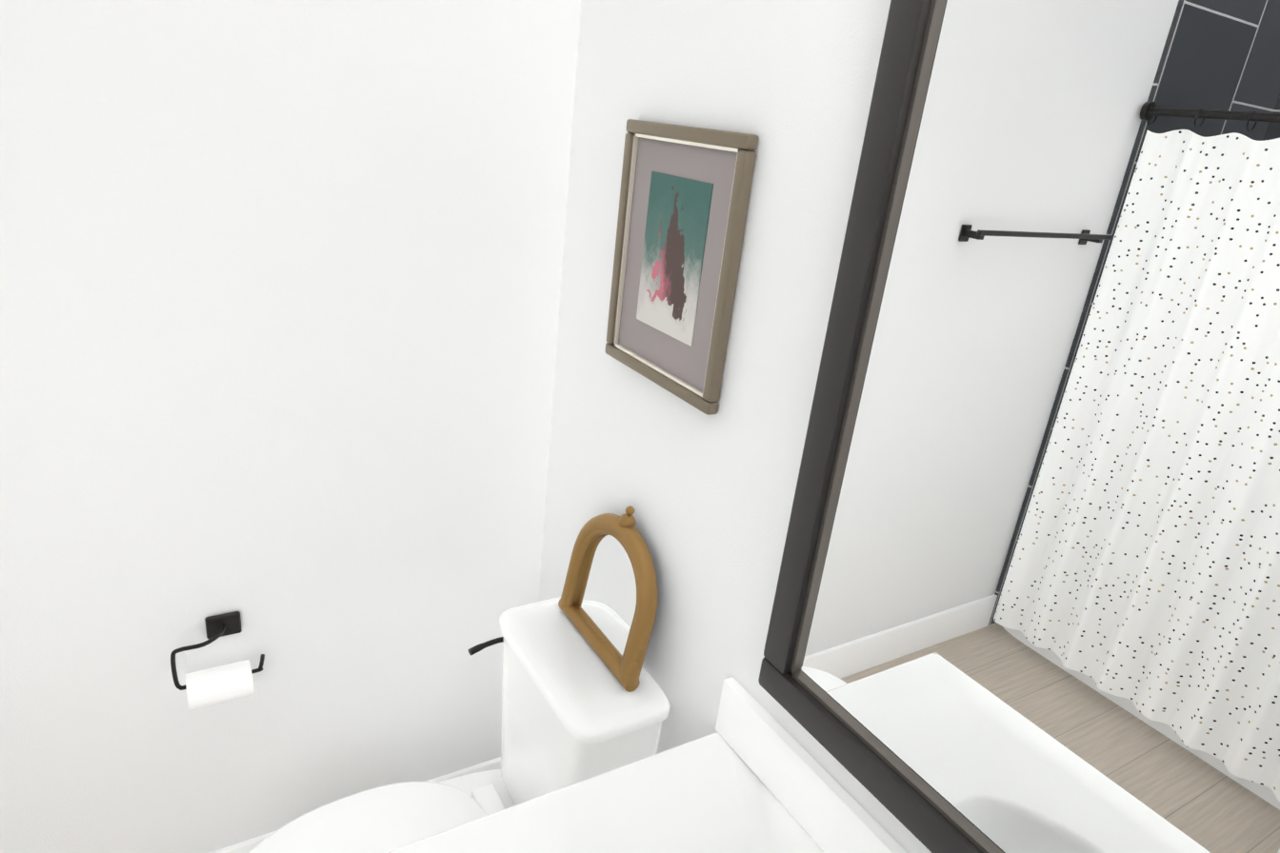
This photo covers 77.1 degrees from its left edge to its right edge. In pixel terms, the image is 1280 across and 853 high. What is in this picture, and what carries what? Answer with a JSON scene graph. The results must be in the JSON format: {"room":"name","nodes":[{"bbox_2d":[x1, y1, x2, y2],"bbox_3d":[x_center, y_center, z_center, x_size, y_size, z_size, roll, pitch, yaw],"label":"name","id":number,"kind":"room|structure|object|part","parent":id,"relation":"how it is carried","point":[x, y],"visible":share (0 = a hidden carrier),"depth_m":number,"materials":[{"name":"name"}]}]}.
{"room":"bathroom","nodes":[
{"label":"bathroom","id":0,"kind":"room"},
{"bbox_2d":[0,0,580,852],"bbox_3d":[-1.467,-0.180,1.007,2.980,2.845,0.100,-7,25,-31],"label":"wall","id":1,"kind":"structure","parent":0,"point":[280,286],"depth_m":1.51,"materials":[{"name":"white paint"}]},
{"bbox_2d":[170,611,264,709],"bbox_3d":[-0.834,0.466,1.592,0.163,0.158,0.096,-7,25,-31],"label":"paper holder","id":2,"kind":"object","parent":1,"relation":"attached to","point":[209,687],"visible":1,"depth_m":1.58,"materials":[{"name":"black"}]},
{"bbox_2d":[538,0,1279,852],"bbox_3d":[0.317,0.010,1.042,0.134,2.845,2.000,-7,25,-31],"label":"wall","id":3,"kind":"structure","parent":0,"point":[1027,596],"depth_m":0.87,"materials":[{"name":"white paint"}]},
{"bbox_2d":[605,119,759,415],"bbox_3d":[0.051,-0.277,1.342,0.022,0.425,0.346,-7,25,-31],"label":"picture frame","id":4,"kind":"object","parent":3,"relation":"attached to","point":[685,195],"visible":0.98,"depth_m":1.32,"materials":[{"name":"brown wood"}]},
{"bbox_2d":[635,170,713,346],"bbox_3d":[0.052,-0.283,1.340,0.002,0.257,0.178,-7,25,-31],"label":"art","id":5,"kind":"object","parent":4,"relation":"attached to","point":[677,227],"depth_m":1.33},
{"bbox_3d":[-1.096,1.523,0.820,3.080,0.100,2.000,-7,25,-31],"label":"floor","id":6,"kind":"structure","parent":0,"visible":0},
{"bbox_2d":[209,757,500,852],"bbox_3d":[-1.182,1.047,1.683,2.048,0.145,0.019,-7,25,-31],"label":"baseboard","id":7,"kind":"structure","parent":6,"relation":"on","point":[247,847],"depth_m":2.04,"materials":[{"name":"white"}]},
{"bbox_2d":[248,597,670,852],"bbox_3d":[-0.402,0.835,1.579,0.766,0.778,0.424,-7,25,-31],"label":"toilet","id":8,"kind":"object","parent":6,"relation":"on","point":[573,711],"visible":0.75,"depth_m":1.57,"materials":[{"name":"white ceramic"}]},
{"bbox_3d":[-0.314,0.466,1.720,0.105,0.033,0.027,-7,25,-31],"label":"lever","id":9,"kind":"part","parent":8,"relation":"part of","materials":[{"name":"black metal"}]},
{"bbox_2d":[558,505,658,692],"bbox_3d":[-0.055,0.296,1.559,0.076,0.307,0.297,-7,25,-31],"label":"mirror","id":10,"kind":"object","parent":8,"relation":"on","point":[608,604],"visible":1,"depth_m":1.55,"materials":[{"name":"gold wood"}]},
{"bbox_2d":[388,677,907,852],"bbox_3d":[0.128,1.024,0.915,0.588,1.016,1.057,-7,25,-31],"label":"bathroom vanity","id":11,"kind":"object","parent":6,"relation":"on","point":[751,775],"visible":1,"depth_m":1.17,"materials":[{"name":"white"}]},
{"bbox_2d":[715,677,907,852],"bbox_3d":[0.409,0.653,0.927,0.020,0.105,1.057,-7,25,-31],"label":"backsplash","id":12,"kind":"structure","parent":11,"relation":"on","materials":[{"name":"white stone"}]}
]}

